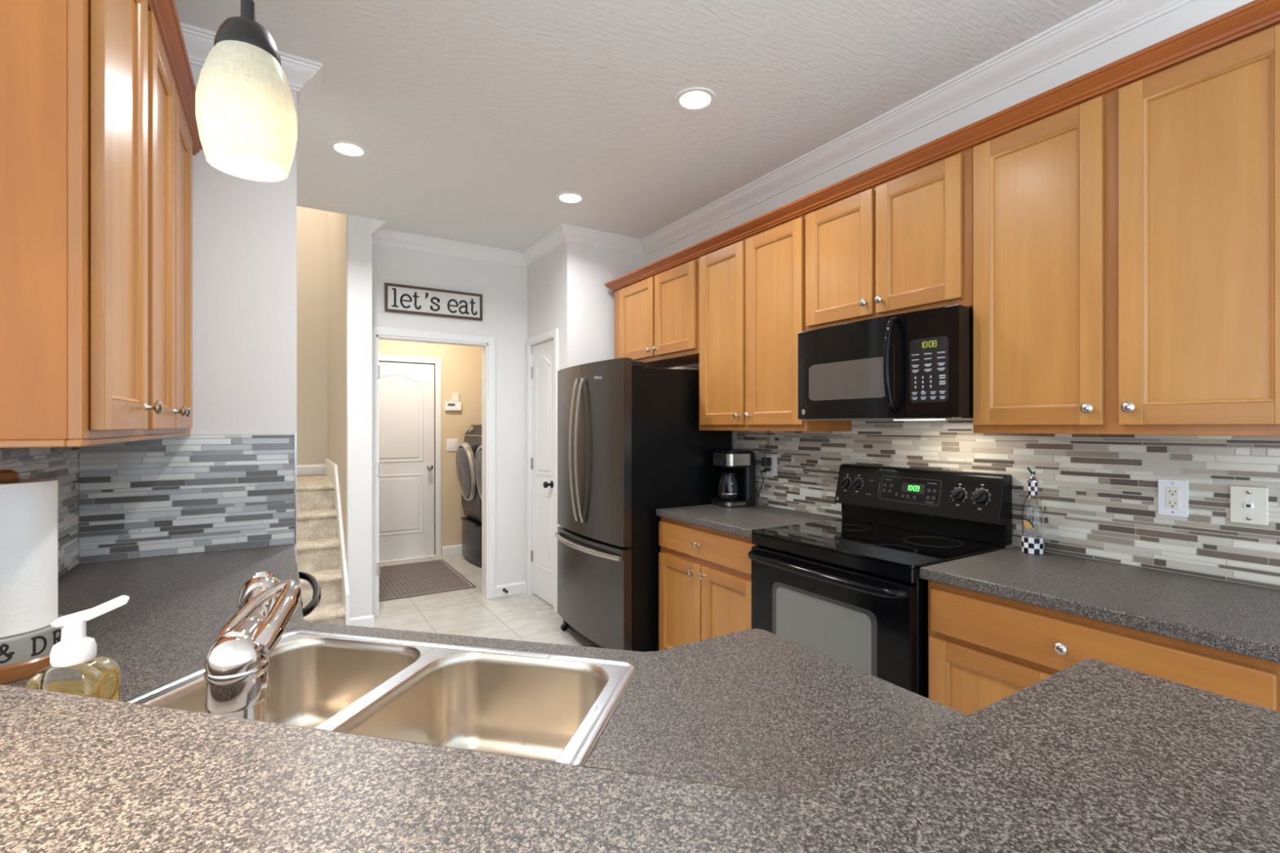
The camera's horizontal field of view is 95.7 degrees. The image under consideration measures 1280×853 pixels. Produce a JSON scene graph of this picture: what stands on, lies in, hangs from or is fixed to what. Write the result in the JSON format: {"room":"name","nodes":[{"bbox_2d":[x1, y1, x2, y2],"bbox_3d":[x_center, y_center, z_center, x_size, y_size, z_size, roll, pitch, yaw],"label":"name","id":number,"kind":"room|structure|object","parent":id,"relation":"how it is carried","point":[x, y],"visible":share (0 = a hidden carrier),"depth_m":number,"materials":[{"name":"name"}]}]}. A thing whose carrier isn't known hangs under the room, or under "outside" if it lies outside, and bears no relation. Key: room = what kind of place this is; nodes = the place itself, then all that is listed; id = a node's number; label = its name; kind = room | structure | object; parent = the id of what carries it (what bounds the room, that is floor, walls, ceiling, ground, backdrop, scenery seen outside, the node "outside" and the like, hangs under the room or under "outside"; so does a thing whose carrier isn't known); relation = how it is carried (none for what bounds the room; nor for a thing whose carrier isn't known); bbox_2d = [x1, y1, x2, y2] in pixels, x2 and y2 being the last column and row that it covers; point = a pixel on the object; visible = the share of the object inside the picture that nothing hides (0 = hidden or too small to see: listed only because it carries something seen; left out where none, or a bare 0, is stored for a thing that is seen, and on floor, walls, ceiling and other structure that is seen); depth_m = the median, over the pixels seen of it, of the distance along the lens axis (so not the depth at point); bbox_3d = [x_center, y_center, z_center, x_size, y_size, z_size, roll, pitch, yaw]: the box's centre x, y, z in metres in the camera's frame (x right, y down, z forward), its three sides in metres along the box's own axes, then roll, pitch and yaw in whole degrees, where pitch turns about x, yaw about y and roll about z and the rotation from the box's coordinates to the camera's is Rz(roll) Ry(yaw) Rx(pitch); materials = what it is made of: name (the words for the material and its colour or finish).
{"room":"kitchen","nodes":[
{"label":"kitchen","id":0,"kind":"room"},
{"bbox_2d":[78,64,297,561],"bbox_3d":[-1.652,-0.017,2.162,0.636,2.785,0.120,0,0,-32],"label":"wall","id":1,"kind":"structure","parent":0,"point":[245,231],"depth_m":2.19,"materials":[{"name":"white paint"}]},
{"bbox_2d":[79,433,294,563],"bbox_3d":[-1.618,0.246,2.107,0.620,0.432,0.006,0,0,-32],"label":"backsplash","id":2,"kind":"structure","parent":1,"relation":"attached to","point":[193,493],"depth_m":2.09,"materials":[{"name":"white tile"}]},
{"bbox_2d":[294,432,296,543],"bbox_3d":[-1.352,0.244,2.273,0.006,0.434,0.010,0,0,-32],"label":"strip","id":3,"kind":"object","parent":2,"relation":"attached to","point":[295,433],"visible":1,"depth_m":2.27,"materials":[{"name":"silver metal"}]},
{"bbox_2d":[296,561,321,617],"bbox_3d":[-1.353,0.940,1.785,0.648,0.872,0.594,0,0,-32],"label":"handle","id":4,"kind":"object","parent":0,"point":[317,591],"visible":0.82,"depth_m":1.88,"materials":[{"name":"black plastic"}]},
{"bbox_2d":[297,205,327,475],"bbox_3d":[-3.793,-0.924,4.941,1.991,4.600,0.100,0,0,-32],"label":"wall","id":5,"kind":"structure","parent":0,"point":[312,224],"depth_m":5.36,"materials":[{"name":"beige paint"}]},
{"bbox_2d":[297,464,324,475],"bbox_3d":[-3.765,0.405,4.892,1.985,0.092,0.014,0,0,-32],"label":"baseboard","id":6,"kind":"structure","parent":5,"relation":"attached to","point":[313,469],"depth_m":5.34,"materials":[{"name":"white wood"}]},
{"bbox_2d":[327,211,347,571],"bbox_3d":[-2.440,-0.924,4.648,0.006,4.600,1.830,0,0,-32],"label":"wall","id":7,"kind":"structure","parent":0,"point":[337,223],"depth_m":4.36,"materials":[{"name":"beige paint"}]},
{"bbox_2d":[347,214,372,617],"bbox_3d":[-2.465,-0.924,4.832,0.147,4.600,2.190,0,0,-32],"label":"wall","id":8,"kind":"structure","parent":0,"point":[359,228],"depth_m":3.90,"materials":[{"name":"white paint"}]},
{"bbox_2d":[349,613,374,627],"bbox_3d":[-1.946,1.330,4.013,0.161,0.092,0.278,0,0,-32],"label":"baseboard","id":9,"kind":"structure","parent":8,"relation":"attached to","point":[366,620],"depth_m":3.90,"materials":[{"name":"white wood"}]},
{"bbox_2d":[378,339,481,555],"bbox_3d":[-2.081,-0.017,6.256,2.012,2.785,0.100,0,0,-32],"label":"wall","id":10,"kind":"structure","parent":0,"point":[461,365],"depth_m":6.24,"materials":[{"name":"beige paint"}]},
{"bbox_2d":[378,361,434,561],"bbox_3d":[-2.482,0.359,5.896,0.766,2.010,0.082,0,0,-32],"label":"door","id":11,"kind":"structure","parent":10,"relation":"in","point":[406,390],"depth_m":5.97,"materials":[{"name":"white wood"}]},
{"bbox_2d":[378,354,441,563],"bbox_3d":[-2.492,0.328,5.912,0.909,2.097,0.050,0,0,-32],"label":"trim","id":12,"kind":"structure","parent":10,"relation":"attached to","point":[437,362],"depth_m":6.13,"materials":[{"name":"white wood"}]},
{"bbox_2d":[442,544,462,555],"bbox_3d":[-1.694,1.330,6.430,0.972,0.092,0.014,0,0,-32],"label":"baseboard","id":13,"kind":"structure","parent":10,"relation":"attached to","point":[451,549],"depth_m":6.22,"materials":[{"name":"white"}]},
{"bbox_2d":[446,439,457,451],"bbox_3d":[-2.016,0.206,6.230,0.120,0.130,0.011,0,0,-32],"label":"light switch","id":14,"kind":"object","parent":10,"relation":"attached to","point":[451,444],"visible":0.95,"depth_m":6.22,"materials":[{"name":"white plastic"}]},
{"bbox_2d":[444,393,461,410],"bbox_3d":[-2.006,-0.259,6.224,0.170,0.190,0.032,0,0,-32],"label":"alarm keypad","id":15,"kind":"object","parent":10,"relation":"attached to","point":[454,405],"visible":1,"depth_m":6.22,"materials":[{"name":"white plastic"}]},
{"bbox_2d":[372,244,527,585],"bbox_3d":[-1.183,-0.017,4.721,1.912,2.785,0.116,0,0,-32],"label":"wall","id":16,"kind":"structure","parent":0,"point":[503,288],"depth_m":4.68,"materials":[{"name":"white paint"}]},
{"bbox_2d":[384,282,482,320],"bbox_3d":[-1.555,-0.939,4.406,0.713,0.206,0.022,0,0,-32],"label":"wall sign","id":17,"kind":"object","parent":16,"relation":"attached to","point":[398,298],"visible":1,"depth_m":4.39,"materials":[{"name":"white wood"}]},
{"bbox_2d":[372,326,495,617],"bbox_3d":[-1.590,0.330,4.457,0.939,2.093,0.134,0,0,-32],"label":"trim","id":18,"kind":"structure","parent":16,"relation":"attached to","point":[487,344],"depth_m":4.62,"materials":[{"name":"white wood"}]},
{"bbox_2d":[495,581,526,597],"bbox_3d":[-1.046,1.330,4.728,0.271,0.092,0.017,0,0,-32],"label":"baseboard","id":19,"kind":"structure","parent":16,"relation":"attached to","point":[516,588],"depth_m":4.72,"materials":[{"name":"white wood"}]},
{"bbox_2d":[374,553,595,647],"bbox_3d":[-1.110,1.416,2.254,4.900,0.080,8.200,0,0,-32],"label":"floor","id":20,"kind":"structure","parent":0,"point":[524,616],"depth_m":4.24,"materials":[{"name":"beige tile"}]},
{"bbox_2d":[297,458,349,625],"bbox_3d":[-3.205,0.839,4.001,1.974,1.075,1.922,0,0,-32],"label":"staircase","id":21,"kind":"structure","parent":20,"relation":"on","point":[321,554],"depth_m":4.08,"materials":[{"name":"beige carpet"}]},
{"bbox_2d":[378,559,475,601],"bbox_3d":[-2.047,1.371,5.240,0.790,0.009,1.200,0,0,-32],"label":"door mat","id":22,"kind":"object","parent":20,"relation":"on","point":[434,576],"visible":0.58,"depth_m":5.11,"materials":[{"name":"grey"}]},
{"bbox_2d":[456,424,481,566],"bbox_3d":[-1.461,0.680,6.057,0.830,1.392,0.679,0,0,-32],"label":"laundry machine","id":23,"kind":"object","parent":20,"relation":"on","point":[466,451],"visible":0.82,"depth_m":5.78,"materials":[{"name":"grey metal"}]},
{"bbox_2d":[475,444,481,529],"bbox_3d":[-1.093,0.680,5.467,0.830,1.392,0.679,0,0,-32],"label":"laundry machine","id":24,"kind":"object","parent":20,"relation":"on","point":[478,454],"visible":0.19,"depth_m":5.34,"materials":[{"name":"grey metal"}]},
{"bbox_2d":[555,357,732,651],"bbox_3d":[-0.036,0.501,3.707,0.877,1.750,0.885,0,0,-32],"label":"refrigerator","id":25,"kind":"object","parent":20,"relation":"on","point":[631,445],"visible":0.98,"depth_m":3.32,"materials":[{"name":"black"}]},
{"bbox_2d":[668,365,698,370],"bbox_3d":[0.287,-0.343,3.509,0.200,0.026,0.160,0,0,-24],"label":"tray","id":26,"kind":"object","parent":25,"relation":"on","point":[682,367],"visible":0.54,"depth_m":3.43,"materials":[{"name":"silver metal"}]},
{"bbox_2d":[658,516,755,650],"bbox_3d":[0.545,0.938,3.045,0.633,0.876,0.778,0,0,-32],"label":"base cabinet","id":27,"kind":"object","parent":20,"relation":"on","point":[704,573],"visible":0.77,"depth_m":2.90,"materials":[{"name":"brown wood"}]},
{"bbox_2d":[656,503,848,537],"bbox_3d":[0.563,0.481,3.051,0.619,0.038,0.798,0,0,-32],"label":"countertop","id":28,"kind":"structure","parent":27,"relation":"on","point":[740,521],"depth_m":2.94,"materials":[{"name":"stone"}]},
{"bbox_2d":[711,448,755,507],"bbox_3d":[0.545,0.301,3.395,0.206,0.322,0.193,0,0,-24],"label":"coffee maker","id":29,"kind":"object","parent":28,"relation":"on","point":[742,462],"visible":0.92,"depth_m":3.33,"materials":[{"name":"black plastic"}]},
{"bbox_2d":[717,471,739,499],"bbox_3d":[0.518,0.344,3.373,0.134,0.158,0.147,0,0,-24],"label":"coffee carafe","id":30,"kind":"object","parent":29,"relation":"on","point":[728,488],"visible":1,"depth_m":3.33,"materials":[{"name":"clear glass"}]},
{"bbox_2d":[747,463,1012,698],"bbox_3d":[0.928,0.765,2.357,0.706,1.161,0.762,0,0,-32],"label":"range","id":31,"kind":"object","parent":20,"relation":"on","point":[853,593],"visible":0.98,"depth_m":2.24,"materials":[{"name":"black metal"}]},
{"bbox_2d":[751,519,1005,568],"bbox_3d":[0.936,0.458,2.362,0.596,0.007,0.762,0,0,-32],"label":"cooktop","id":32,"kind":"object","parent":31,"relation":"in","point":[890,547],"depth_m":2.28,"materials":[{"name":"black glass"}]},
{"bbox_2d":[866,475,942,506],"bbox_3d":[1.142,0.277,2.531,0.001,0.106,0.350,15,-8,-31],"label":"print","id":33,"kind":"object","parent":31,"relation":"attached to","point":[883,476],"depth_m":2.49},
{"bbox_2d":[928,580,1279,715],"bbox_3d":[1.393,0.938,1.685,0.633,0.876,0.840,0,0,-32],"label":"base cabinet","id":34,"kind":"object","parent":20,"relation":"on","point":[984,649],"visible":0.26,"depth_m":1.62,"materials":[{"name":"brown wood"}]},
{"bbox_2d":[920,546,1279,663],"bbox_3d":[1.408,0.481,1.695,0.619,0.038,0.864,0,0,-32],"label":"countertop","id":35,"kind":"structure","parent":34,"relation":"on","point":[1237,618],"depth_m":1.59,"materials":[{"name":"stone"}]},
{"bbox_2d":[1022,466,1044,555],"bbox_3d":[1.431,0.305,2.109,0.068,0.312,0.068,0,0,-32],"label":"oil bottle","id":36,"kind":"object","parent":35,"relation":"on","point":[1033,508],"visible":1,"depth_m":2.09,"materials":[{"name":"clear glass"}]},
{"bbox_3d":[-0.384,0.940,1.232,0.810,0.872,0.140,0,0,13],"label":"base cabinet","id":37,"kind":"object","parent":20,"relation":"on","visible":0},
{"bbox_2d":[0,543,968,793],"bbox_3d":[-0.636,0.481,1.359,1.509,0.038,2.316,0,0,-32],"label":"countertop","id":38,"kind":"structure","parent":37,"relation":"on","point":[753,708],"depth_m":1.04,"materials":[{"name":"stone"}]},
{"bbox_2d":[0,469,64,684],"bbox_3d":[-1.205,0.272,1.101,0.188,0.379,0.188,0,0,-32],"label":"paper towel holder","id":39,"kind":"object","parent":38,"relation":"on","point":[22,655],"visible":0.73,"depth_m":1.07,"materials":[{"name":"white ceramic"}]},
{"bbox_2d":[0,478,57,637],"bbox_3d":[-1.205,0.245,1.101,0.139,0.278,0.139,0,0,-32],"label":"paper towel roll","id":40,"kind":"object","parent":39,"relation":"on","point":[28,508],"visible":0.91,"depth_m":1.08,"materials":[{"name":"white paper"}]},
{"bbox_2d":[24,595,128,701],"bbox_3d":[-0.756,0.347,0.781,0.081,0.215,0.077,0,0,-10],"label":"soap dispenser","id":41,"kind":"object","parent":38,"relation":"on","point":[75,668],"visible":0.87,"depth_m":0.76,"materials":[{"name":"white plastic"}]},
{"bbox_2d":[24,655,119,701],"bbox_3d":[-0.755,0.384,0.772,0.080,0.142,0.060,0,0,-10],"label":"bottle","id":42,"kind":"object","parent":41,"relation":"attached to","point":[91,676],"depth_m":0.75,"materials":[{"name":"yellow glass"}]},
{"bbox_2d":[203,571,302,721],"bbox_3d":[-0.550,0.341,0.848,0.102,0.235,0.326,0,0,-26],"label":"faucet","id":43,"kind":"object","parent":38,"relation":"on","point":[237,664],"visible":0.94,"depth_m":0.72,"materials":[{"name":"silver metal"}]},
{"bbox_2d":[124,630,637,765],"bbox_3d":[-0.449,0.550,0.957,0.804,0.188,0.528,0,0,13],"label":"sink","id":44,"kind":"object","parent":38,"relation":"in","point":[542,706],"visible":0.39,"depth_m":1.14,"materials":[{"name":"silver metal"}]},
{"bbox_2d":[142,637,420,728],"bbox_3d":[-0.628,0.550,1.044,0.336,0.183,0.388,0,0,13],"label":"basin","id":45,"kind":"object","parent":44,"relation":"in","point":[315,682],"depth_m":1.21,"materials":[{"name":"silver metal"}]},
{"bbox_2d":[332,652,608,761],"bbox_3d":[-0.260,0.550,0.958,0.360,0.183,0.388,0,0,13],"label":"basin","id":46,"kind":"object","parent":44,"relation":"in","point":[542,706],"depth_m":1.13,"materials":[{"name":"silver metal"}]},
{"bbox_2d":[527,245,561,594],"bbox_3d":[-0.712,-0.017,4.543,0.100,2.785,0.685,0,0,-32],"label":"wall","id":47,"kind":"structure","parent":0,"point":[544,275],"depth_m":4.53,"materials":[{"name":"white paint"}]},
{"bbox_2d":[530,339,553,605],"bbox_3d":[-0.769,0.355,4.531,0.103,2.018,0.496,0,0,-32],"label":"door","id":48,"kind":"structure","parent":47,"relation":"in","point":[542,369],"depth_m":4.55,"materials":[{"name":"white wood"}]},
{"bbox_2d":[526,328,558,613],"bbox_3d":[-0.771,0.329,4.526,0.018,2.095,0.617,0,0,-32],"label":"trim","id":49,"kind":"structure","parent":47,"relation":"attached to","point":[553,334],"depth_m":4.35,"materials":[{"name":"white wood"}]},
{"bbox_2d":[561,242,644,368],"bbox_3d":[-0.219,-0.017,4.388,0.773,2.785,0.100,0,0,-32],"label":"wall","id":50,"kind":"structure","parent":0,"point":[588,305],"depth_m":4.24,"materials":[{"name":"white paint"}]},
{"bbox_2d":[174,0,1103,252],"bbox_3d":[-1.529,-2.341,2.169,5.700,1.865,7.900,0,0,-32],"label":"ceiling","id":51,"kind":"structure","parent":0,"point":[471,117],"depth_m":2.44,"materials":[{"name":"white paint"}]},
{"bbox_2d":[195,0,297,182],"bbox_3d":[-0.545,-0.884,0.806,0.117,1.050,0.117,0,0,-12],"label":"pendant light","id":52,"kind":"object","parent":51,"relation":"hanging from","point":[246,118],"visible":1,"depth_m":0.77,"materials":[{"name":"white glass"}]},
{"bbox_2d":[328,140,368,158],"bbox_3d":[-1.480,-1.405,2.946,0.184,0.006,0.184,0,0,-32],"label":"recessed light","id":53,"kind":"object","parent":51,"relation":"in","point":[344,148],"visible":1,"depth_m":2.94,"materials":[{"name":"white"}]},
{"bbox_2d":[555,191,585,204],"bbox_3d":[-0.429,-1.405,3.575,0.184,0.006,0.184,0,0,-32],"label":"recessed light","id":54,"kind":"object","parent":51,"relation":"in","point":[567,197],"visible":1,"depth_m":3.57,"materials":[{"name":"white"}]},
{"bbox_2d":[674,87,716,111],"bbox_3d":[0.238,-1.405,2.498,0.184,0.006,0.184,0,0,-32],"label":"recessed light","id":55,"kind":"object","parent":51,"relation":"in","point":[691,99],"visible":1,"depth_m":2.49,"materials":[{"name":"white"}]},
{"bbox_2d":[644,0,1279,590],"bbox_3d":[1.510,-0.017,2.231,0.120,2.785,5.389,0,0,-32],"label":"wall","id":56,"kind":"structure","parent":0,"point":[1197,12],"depth_m":2.29,"materials":[{"name":"white paint"}]},
{"bbox_2d":[614,257,698,368],"bbox_3d":[0.193,-0.717,3.877,0.372,0.585,1.004,0,0,-32],"label":"upper cabinet","id":57,"kind":"object","parent":56,"relation":"attached to","point":[656,316],"visible":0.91,"depth_m":3.70,"materials":[{"name":"brown wood"}]},
{"bbox_2d":[604,0,1279,291],"bbox_3d":[0.803,-1.014,2.891,0.373,0.055,3.431,0,0,-32],"label":"crown molding","id":58,"kind":"structure","parent":57,"relation":"on","point":[1255,16],"depth_m":1.88,"materials":[{"name":"brown wood"}]},
{"bbox_2d":[698,213,851,431],"bbox_3d":[0.674,-0.492,3.106,0.372,1.034,0.812,0,0,-32],"label":"upper cabinet","id":59,"kind":"object","parent":56,"relation":"attached to","point":[752,289],"visible":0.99,"depth_m":2.96,"materials":[{"name":"brown wood"}]},
{"bbox_2d":[372,0,1195,267],"bbox_3d":[0.948,-1.361,2.594,6.449,0.095,1.635,0,0,41],"label":"trim","id":60,"kind":"structure","parent":56,"relation":"attached to","point":[1105,20],"depth_m":2.70,"materials":[{"name":"white wood"}]},
{"bbox_2d":[805,146,973,330],"bbox_3d":[1.089,-0.717,2.439,0.372,0.585,0.757,0,0,-32],"label":"upper cabinet","id":61,"kind":"object","parent":56,"relation":"attached to","point":[904,243],"visible":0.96,"depth_m":2.29,"materials":[{"name":"brown wood"}]},
{"bbox_2d":[798,304,973,421],"bbox_3d":[1.036,-0.221,2.377,0.507,0.396,0.726,0,0,-32],"label":"microwave","id":62,"kind":"object","parent":61,"relation":"attached to","point":[917,365],"visible":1,"depth_m":2.16,"materials":[{"name":"black plastic"}]},
{"bbox_2d":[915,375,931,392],"bbox_3d":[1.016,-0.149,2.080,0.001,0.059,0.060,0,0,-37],"label":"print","id":63,"kind":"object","parent":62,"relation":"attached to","point":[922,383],"depth_m":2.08,"materials":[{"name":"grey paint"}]},
{"bbox_2d":[911,374,945,399],"bbox_3d":[1.028,-0.137,2.066,0.013,0.084,0.118,0,0,-32],"label":"print","id":64,"kind":"object","parent":62,"relation":"attached to","point":[924,387],"depth_m":2.06,"materials":[{"name":"grey paint"}]},
{"bbox_2d":[911,351,945,372],"bbox_3d":[1.028,-0.227,2.066,0.002,0.065,0.118,0,0,-38],"label":"print","id":65,"kind":"object","parent":62,"relation":"on","point":[922,362],"depth_m":2.06,"materials":[{"name":"grey paint"}]},
{"bbox_2d":[851,419,973,431],"bbox_3d":[1.244,-0.003,2.535,0.006,0.052,0.756,0,0,-32],"label":"backsplash","id":66,"kind":"structure","parent":56,"relation":"attached to","point":[953,425],"depth_m":2.57,"materials":[{"name":"white tile"}]},
{"bbox_2d":[737,431,1279,589],"bbox_3d":[1.245,0.243,2.534,0.006,0.438,2.440,0,0,-32],"label":"backsplash","id":67,"kind":"structure","parent":56,"relation":"attached to","point":[1098,494],"depth_m":1.99,"materials":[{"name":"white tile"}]},
{"bbox_2d":[756,467,770,497],"bbox_3d":[0.709,0.329,3.341,0.028,0.181,0.105,0,0,-32],"label":"power cord","id":68,"kind":"object","parent":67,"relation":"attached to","point":[766,468],"visible":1,"depth_m":3.34,"materials":[{"name":"black plastic"}]},
{"bbox_2d":[760,431,771,466],"bbox_3d":[0.720,0.128,3.308,0.044,0.202,0.042,0,0,-32],"label":"power adapter","id":69,"kind":"object","parent":67,"relation":"attached to","point":[765,461],"visible":0.97,"depth_m":3.29,"materials":[{"name":"black plastic"}]},
{"bbox_2d":[765,455,777,475],"bbox_3d":[0.751,0.226,3.311,0.009,0.115,0.085,0,0,-32],"label":"electrical outlet","id":70,"kind":"object","parent":67,"relation":"attached to","point":[773,472],"visible":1,"depth_m":3.29,"materials":[{"name":"white plastic"}]},
{"bbox_2d":[768,459,773,471],"bbox_3d":[0.749,0.226,3.309,0.002,0.068,0.033,0,0,-32],"label":"receptacle","id":71,"kind":"object","parent":70,"relation":"attached to","point":[771,466],"depth_m":3.30,"materials":[{"name":"beige plastic"}]},
{"bbox_2d":[1158,478,1188,517],"bbox_3d":[1.678,0.226,1.824,0.009,0.115,0.073,0,0,-32],"label":"electrical outlet","id":72,"kind":"object","parent":67,"relation":"attached to","point":[1173,495],"visible":1,"depth_m":1.82,"materials":[{"name":"white plastic"}]},
{"bbox_2d":[1165,486,1179,509],"bbox_3d":[1.676,0.226,1.822,0.002,0.068,0.033,0,0,-32],"label":"receptacle","id":73,"kind":"object","parent":72,"relation":"attached to","point":[1172,493],"depth_m":1.82,"materials":[{"name":"beige plastic"}]},
{"bbox_2d":[1230,485,1268,525],"bbox_3d":[1.765,0.230,1.680,0.012,0.108,0.078,0,0,-32],"label":"phone jack","id":74,"kind":"object","parent":67,"relation":"attached to","point":[1248,504],"visible":1,"depth_m":1.68,"materials":[{"name":"beige plastic"}]},
{"bbox_2d":[1243,502,1253,508],"bbox_3d":[1.763,0.230,1.679,0.005,0.018,0.020,0,0,-32],"label":"socket","id":75,"kind":"object","parent":74,"relation":"attached to","point":[1246,504],"depth_m":1.68,"materials":[{"name":"white"}]},
{"bbox_2d":[973,23,1279,435],"bbox_3d":[1.502,-0.492,1.778,0.372,1.034,0.800,0,0,-32],"label":"upper cabinet","id":76,"kind":"object","parent":56,"relation":"attached to","point":[1126,238],"visible":0.99,"depth_m":1.63,"materials":[{"name":"brown wood"}]},
{"bbox_3d":[-0.341,0.862,0.736,1.600,1.028,1.190,0,0,-32],"label":"wall","id":77,"kind":"structure","parent":0,"visible":0},
{"bbox_2d":[0,658,1279,852],"bbox_3d":[-0.249,0.328,0.419,2.134,0.038,0.741,0,0,1],"label":"bar","id":78,"kind":"object","parent":77,"relation":"on","point":[1091,756],"visible":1,"depth_m":0.49,"materials":[{"name":"stone"}]},
{"bbox_3d":[-1.595,-0.017,1.356,0.120,2.785,1.549,0,0,-32],"label":"wall","id":79,"kind":"structure","parent":0,"visible":0},
{"bbox_2d":[0,446,79,577],"bbox_3d":[-1.526,0.248,1.367,0.006,0.428,1.345,0,0,-32],"label":"backsplash","id":80,"kind":"structure","parent":79,"relation":"attached to","point":[60,464],"depth_m":1.79,"materials":[{"name":"white tile"}]},
{"bbox_2d":[0,0,163,448],"bbox_3d":[-1.135,-0.487,1.068,0.354,1.043,0.456,0,0,-32],"label":"upper cabinet","id":81,"kind":"object","parent":79,"relation":"attached to","point":[73,73],"visible":1,"depth_m":0.94,"materials":[{"name":"brown wood"}]},
{"bbox_2d":[147,0,203,155],"bbox_3d":[-1.360,-1.014,1.436,0.355,0.055,1.419,0,0,-32],"label":"crown molding","id":82,"kind":"structure","parent":81,"relation":"on","point":[165,12],"depth_m":1.59,"materials":[{"name":"brown wood"}]},
{"bbox_2d":[138,10,192,440],"bbox_3d":[-1.497,-0.487,1.649,0.354,1.043,0.912,0,0,-32],"label":"upper cabinet","id":83,"kind":"object","parent":79,"relation":"attached to","point":[170,142],"visible":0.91,"depth_m":1.59,"materials":[{"name":"brown wood"}]},
{"bbox_2d":[179,22,322,106],"bbox_3d":[-1.238,-1.361,1.579,0.721,0.095,1.549,0,0,-32],"label":"trim","id":84,"kind":"structure","parent":79,"relation":"attached to","point":[304,76],"depth_m":2.21,"materials":[{"name":"white wood"}]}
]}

